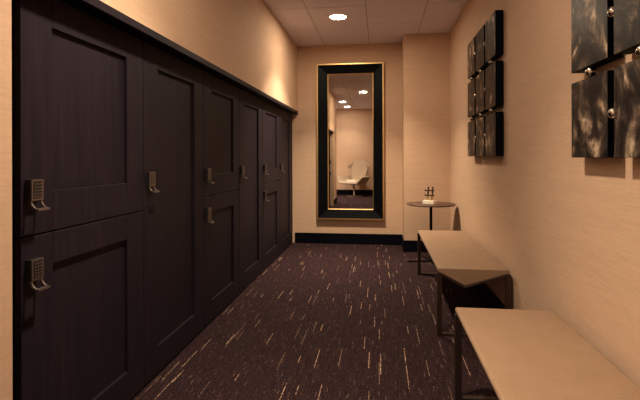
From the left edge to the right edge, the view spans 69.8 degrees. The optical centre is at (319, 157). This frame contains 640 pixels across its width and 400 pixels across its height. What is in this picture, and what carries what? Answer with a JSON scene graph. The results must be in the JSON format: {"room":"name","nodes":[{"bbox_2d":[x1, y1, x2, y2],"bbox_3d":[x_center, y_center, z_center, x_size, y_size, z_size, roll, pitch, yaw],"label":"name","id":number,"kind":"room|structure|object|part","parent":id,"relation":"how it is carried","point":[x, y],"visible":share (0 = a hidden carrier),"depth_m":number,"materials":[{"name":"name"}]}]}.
{"room":"changing room","nodes":[
{"label":"changing room","id":0,"kind":"room"},
{"bbox_2d":[0,0,12,399],"bbox_3d":[-2.080,-0.184,1.198,2.167,2.760,0.740,0,0,7],"label":"wall","id":1,"kind":"structure","parent":0,"point":[6,351],"depth_m":1.40,"materials":[{"name":"beige paint"}]},
{"bbox_2d":[100,0,297,110],"bbox_3d":[-0.957,-1.104,3.967,0.650,0.926,5.042,0,0,7],"label":"wall","id":2,"kind":"structure","parent":0,"point":[245,39],"depth_m":3.62,"materials":[{"name":"beige paint"}]},
{"bbox_2d":[60,0,297,113],"bbox_3d":[-0.818,-0.623,3.940,0.378,0.037,5.020,0,0,7],"label":"trim","id":3,"kind":"structure","parent":2,"relation":"attached to","point":[98,9],"depth_m":2.43,"materials":[{"name":"brown wood"}]},
{"bbox_2d":[131,243,496,399],"bbox_3d":[-0.878,1.243,2.244,4.272,0.100,8.602,0,0,7],"label":"floor","id":4,"kind":"structure","parent":0,"point":[321,321],"depth_m":3.00,"materials":[{"name":"carpet"}]},
{"bbox_2d":[11,0,143,399],"bbox_3d":[-1.183,0.296,1.989,0.552,1.795,0.816,0,0,7],"label":"locker","id":5,"kind":"object","parent":4,"relation":"on","point":[78,262],"visible":1,"depth_m":1.86,"materials":[{"name":"black paint"}]},
{"bbox_3d":[-0.974,0.441,1.596,0.036,0.036,0.055,0,0,7],"label":"pull handle","id":6,"kind":"part","parent":5,"relation":"part of","materials":[{"name":"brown metal"}]},
{"bbox_3d":[-0.975,0.165,1.596,0.036,0.036,0.055,0,0,7],"label":"pull handle","id":7,"kind":"part","parent":5,"relation":"part of","materials":[{"name":"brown metal"}]},
{"bbox_3d":[-0.975,-0.165,1.961,0.026,0.871,0.813,0,0,7],"label":"door","id":8,"kind":"part","parent":5,"relation":"part of","materials":[{"name":"brown wood"}]},
{"bbox_3d":[-0.973,0.729,1.961,0.026,0.904,0.813,0,0,7],"label":"door","id":9,"kind":"part","parent":5,"relation":"part of","materials":[{"name":"brown wood"}]},
{"bbox_2d":[141,41,203,385],"bbox_3d":[-1.078,0.296,2.798,0.552,1.795,0.812,0,0,7],"label":"locker","id":10,"kind":"object","parent":4,"relation":"on","point":[173,170],"visible":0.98,"depth_m":2.71,"materials":[{"name":"black paint"}]},
{"bbox_3d":[-0.869,0.165,2.407,0.036,0.036,0.055,0,0,7],"label":"pull handle","id":11,"kind":"part","parent":10,"relation":"part of","materials":[{"name":"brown metal"}]},
{"bbox_2d":[203,71,238,327],"bbox_3d":[-0.973,0.295,3.601,0.552,1.795,0.804,0,0,7],"label":"locker","id":12,"kind":"object","parent":4,"relation":"on","point":[220,98],"visible":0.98,"depth_m":3.53,"materials":[{"name":"black paint"}]},
{"bbox_3d":[-0.765,-0.165,3.574,0.026,0.871,0.801,0,0,7],"label":"door","id":13,"kind":"part","parent":12,"relation":"part of","materials":[{"name":"brown wood"}]},
{"bbox_3d":[-0.763,0.728,3.574,0.026,0.904,0.801,0,0,7],"label":"door","id":14,"kind":"part","parent":12,"relation":"part of","materials":[{"name":"brown wood"}]},
{"bbox_2d":[239,88,262,293],"bbox_3d":[-0.870,0.295,4.396,0.552,1.795,0.795,0,0,7],"label":"locker","id":15,"kind":"object","parent":4,"relation":"on","point":[250,106],"visible":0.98,"depth_m":4.34,"materials":[{"name":"black paint"}]},
{"bbox_2d":[262,100,279,269],"bbox_3d":[-0.765,0.295,5.202,0.552,1.795,0.828,0,0,7],"label":"locker","id":16,"kind":"object","parent":4,"relation":"on","point":[270,113],"visible":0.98,"depth_m":5.17,"materials":[{"name":"black paint"}]},
{"bbox_3d":[-0.554,0.728,5.175,0.026,0.904,0.825,0,0,7],"label":"door","id":17,"kind":"part","parent":16,"relation":"part of","materials":[{"name":"brown wood"}]},
{"bbox_3d":[-0.557,-0.166,5.175,0.026,0.871,0.825,0,0,7],"label":"door","id":18,"kind":"part","parent":16,"relation":"part of","materials":[{"name":"brown wood"}]},
{"bbox_2d":[280,109,291,253],"bbox_3d":[-0.661,0.294,5.995,0.552,1.795,0.766,0,0,7],"label":"locker","id":19,"kind":"object","parent":4,"relation":"on","point":[285,117],"visible":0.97,"depth_m":6.00,"materials":[{"name":"black paint"}]},
{"bbox_2d":[406,201,455,264],"bbox_3d":[1.268,0.856,5.240,0.552,0.659,0.552,0,0,7],"label":"side table","id":20,"kind":"object","parent":4,"relation":"on","point":[419,203],"visible":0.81,"depth_m":5.21,"materials":[{"name":"brown wood"}]},
{"bbox_2d":[423,187,436,204],"bbox_3d":[1.247,0.429,5.213,0.140,0.195,0.080,0,0,43],"label":"ornament","id":21,"kind":"object","parent":20,"relation":"on","point":[427,201],"visible":1,"depth_m":5.19,"materials":[{"name":"beige stone"}]},
{"bbox_2d":[417,230,510,336],"bbox_3d":[1.120,0.962,3.833,0.470,0.450,1.623,0,0,7],"label":"bench","id":22,"kind":"object","parent":4,"relation":"on","point":[457,257],"visible":0.95,"depth_m":3.23,"materials":[{"name":"wood"}]},
{"bbox_3d":[1.005,0.977,4.651,0.031,0.420,0.031,0,0,7],"label":"leg","id":23,"kind":"part","parent":22,"relation":"part of","materials":[{"name":"brown metal"}]},
{"bbox_3d":[1.223,1.177,4.622,0.408,0.018,0.031,0,0,7],"label":"foot rail","id":24,"kind":"part","parent":22,"relation":"part of","materials":[{"name":"brown metal"}]},
{"bbox_3d":[0.799,0.978,3.072,0.031,0.420,0.031,0,0,7],"label":"leg","id":25,"kind":"part","parent":22,"relation":"part of","materials":[{"name":"brown metal"}]},
{"bbox_3d":[1.017,1.178,3.043,0.408,0.018,0.031,0,0,7],"label":"foot rail","id":26,"kind":"part","parent":22,"relation":"part of","materials":[{"name":"brown metal"}]},
{"bbox_3d":[1.119,0.792,3.833,0.463,0.111,1.620,0,0,7],"label":"seat","id":27,"kind":"part","parent":22,"relation":"part of","materials":[{"name":"wood"}]},
{"bbox_3d":[1.016,0.814,3.044,0.457,0.106,0.024,0,0,7],"label":"seat rail","id":28,"kind":"part","parent":22,"relation":"part of","materials":[{"name":"beige wood"}]},
{"bbox_3d":[1.234,0.976,3.015,0.031,0.420,0.031,0,0,7],"label":"leg","id":29,"kind":"part","parent":22,"relation":"part of","materials":[{"name":"brown metal"}]},
{"bbox_2d":[454,307,639,399],"bbox_3d":[0.792,0.963,1.435,0.470,0.450,1.623,0,0,7],"label":"bench","id":30,"kind":"object","parent":4,"relation":"on","point":[523,354],"visible":1,"depth_m":1.71,"materials":[{"name":"beige wood"}]},
{"bbox_3d":[0.677,0.978,2.253,0.031,0.420,0.031,0,0,7],"label":"leg","id":31,"kind":"part","parent":30,"relation":"part of","materials":[{"name":"brown metal"}]},
{"bbox_3d":[0.896,1.178,2.224,0.408,0.018,0.031,0,0,7],"label":"foot rail","id":32,"kind":"part","parent":30,"relation":"part of","materials":[{"name":"brown metal"}]},
{"bbox_2d":[292,43,402,242],"bbox_3d":[0.137,-0.190,6.398,2.086,2.760,0.100,0,0,7],"label":"wall","id":33,"kind":"structure","parent":0,"point":[304,123],"depth_m":6.33,"materials":[{"name":"beige paint"}]},
{"bbox_2d":[291,189,292,243],"bbox_3d":[-0.536,0.293,6.402,0.296,1.797,0.066,0,0,7],"label":"trim","id":34,"kind":"structure","parent":33,"relation":"attached to","point":[292,189],"depth_m":6.41,"materials":[{"name":"brown wood"}]},
{"bbox_2d":[295,232,401,244],"bbox_3d":[0.377,1.116,6.309,1.466,0.145,0.014,0,0,7],"label":"baseboard","id":35,"kind":"structure","parent":33,"relation":"attached to","point":[323,238],"depth_m":6.30,"materials":[{"name":"black paint"}]},
{"bbox_2d":[317,62,383,219],"bbox_3d":[0.412,-0.220,6.281,0.915,2.134,0.055,0,0,7],"label":"wall mirror","id":36,"kind":"object","parent":33,"relation":"attached to","point":[350,96],"visible":1,"depth_m":6.29,"materials":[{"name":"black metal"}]},
{"bbox_2d":[328,74,372,208],"bbox_3d":[0.419,-0.219,6.302,0.615,1.853,0.008,0,0,7],"label":"mirror glass","id":37,"kind":"object","parent":36,"relation":"attached to","point":[350,96],"depth_m":6.30,"materials":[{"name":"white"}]},
{"bbox_2d":[263,0,467,45],"bbox_3d":[-0.886,-1.597,2.244,4.272,0.100,8.602,0,0,7],"label":"ceiling","id":38,"kind":"structure","parent":0,"point":[307,22],"depth_m":5.13,"materials":[{"name":"tile"}]},
{"bbox_2d":[329,14,346,19],"bbox_3d":[0.198,-1.548,5.056,0.206,0.006,0.206,0,0,7],"label":"recessed light","id":39,"kind":"object","parent":38,"relation":"in","point":[334,16],"visible":1,"depth_m":5.04,"materials":[{"name":"beige"}]},
{"bbox_2d":[330,15,345,18],"bbox_3d":[0.198,-1.549,5.056,0.170,0.003,0.170,0,0,7],"label":"diffuser","id":40,"kind":"object","parent":39,"relation":"attached to","point":[331,16],"depth_m":5.05,"materials":[{"name":"white plastic"}]},
{"bbox_2d":[402,33,450,240],"bbox_3d":[1.400,-0.194,6.011,0.619,2.760,0.540,0,0,7],"label":"wall","id":41,"kind":"structure","parent":0,"point":[425,57],"depth_m":5.75,"materials":[{"name":"beige paint"}]},
{"bbox_2d":[403,240,427,251],"bbox_3d":[1.329,1.114,5.742,0.569,0.145,0.014,0,0,7],"label":"baseboard","id":42,"kind":"structure","parent":41,"relation":"attached to","point":[408,245],"depth_m":5.76,"materials":[{"name":"black paint"}]},
{"bbox_2d":[450,0,639,387],"bbox_3d":[1.151,-0.193,1.706,0.100,2.760,8.062,0,0,7],"label":"wall","id":43,"kind":"structure","parent":0,"point":[565,229],"depth_m":2.42,"materials":[{"name":"beige paint"}]},
{"bbox_2d":[468,10,503,155],"bbox_3d":[1.331,-0.527,3.750,0.070,1.032,1.032,0,0,7],"label":"wall art","id":44,"kind":"object","parent":43,"relation":"attached to","point":[485,91],"visible":1,"depth_m":3.51,"materials":[{"name":"black"}]},
{"bbox_3d":[1.383,-0.168,4.106,0.060,0.314,0.314,0,0,7],"label":"panel","id":45,"kind":"part","parent":44,"relation":"part of","materials":[{"name":"black"}]},
{"bbox_3d":[1.382,-0.527,4.106,0.060,0.314,0.314,0,0,7],"label":"panel","id":46,"kind":"part","parent":44,"relation":"part of","materials":[{"name":"black"}]},
{"bbox_3d":[1.381,-0.886,4.106,0.060,0.314,0.314,0,0,7],"label":"panel","id":47,"kind":"part","parent":44,"relation":"part of","materials":[{"name":"black"}]},
{"bbox_3d":[1.337,-0.168,3.750,0.060,0.314,0.314,0,0,7],"label":"panel","id":48,"kind":"part","parent":44,"relation":"part of","materials":[{"name":"black"}]},
{"bbox_3d":[1.336,-0.527,3.750,0.060,0.314,0.314,0,0,7],"label":"panel","id":49,"kind":"part","parent":44,"relation":"part of","materials":[{"name":"black"}]},
{"bbox_3d":[1.335,-0.886,3.750,0.060,0.314,0.314,0,0,7],"label":"panel","id":50,"kind":"part","parent":44,"relation":"part of","materials":[{"name":"black"}]},
{"bbox_3d":[1.288,-0.886,3.394,0.060,0.314,0.314,0,0,7],"label":"panel","id":51,"kind":"part","parent":44,"relation":"part of","materials":[{"name":"black"}]},
{"bbox_3d":[1.290,-0.527,3.394,0.060,0.314,0.314,0,0,7],"label":"panel","id":52,"kind":"part","parent":44,"relation":"part of","materials":[{"name":"black"}]},
{"bbox_3d":[1.291,-0.168,3.394,0.060,0.314,0.314,0,0,7],"label":"panel","id":53,"kind":"part","parent":44,"relation":"part of","materials":[{"name":"black"}]},
{"bbox_2d":[474,283,504,308],"bbox_3d":[1.105,1.114,1.764,0.014,0.145,7.962,0,0,7],"label":"baseboard","id":54,"kind":"structure","parent":43,"relation":"attached to","point":[485,291],"depth_m":3.63,"materials":[{"name":"black paint"}]},
{"bbox_2d":[571,0,639,157],"bbox_3d":[1.031,-0.516,1.445,0.070,1.032,1.032,0,0,7],"label":"wall art","id":55,"kind":"object","parent":43,"relation":"attached to","point":[605,106],"visible":1,"depth_m":1.66,"materials":[{"name":"black"}]},
{"bbox_3d":[1.083,-0.157,1.800,0.060,0.314,0.314,0,0,7],"label":"panel","id":56,"kind":"part","parent":55,"relation":"part of","materials":[{"name":"black"}]},
{"bbox_3d":[1.082,-0.516,1.800,0.060,0.314,0.314,0,0,7],"label":"panel","id":57,"kind":"part","parent":55,"relation":"part of","materials":[{"name":"black"}]},
{"bbox_3d":[1.036,-0.516,1.444,0.060,0.314,0.314,0,0,7],"label":"panel","id":58,"kind":"part","parent":55,"relation":"part of","materials":[{"name":"black"}]},
{"bbox_3d":[1.037,-0.157,1.444,0.060,0.314,0.314,0,0,7],"label":"panel","id":59,"kind":"part","parent":55,"relation":"part of","materials":[{"name":"black"}]}
]}

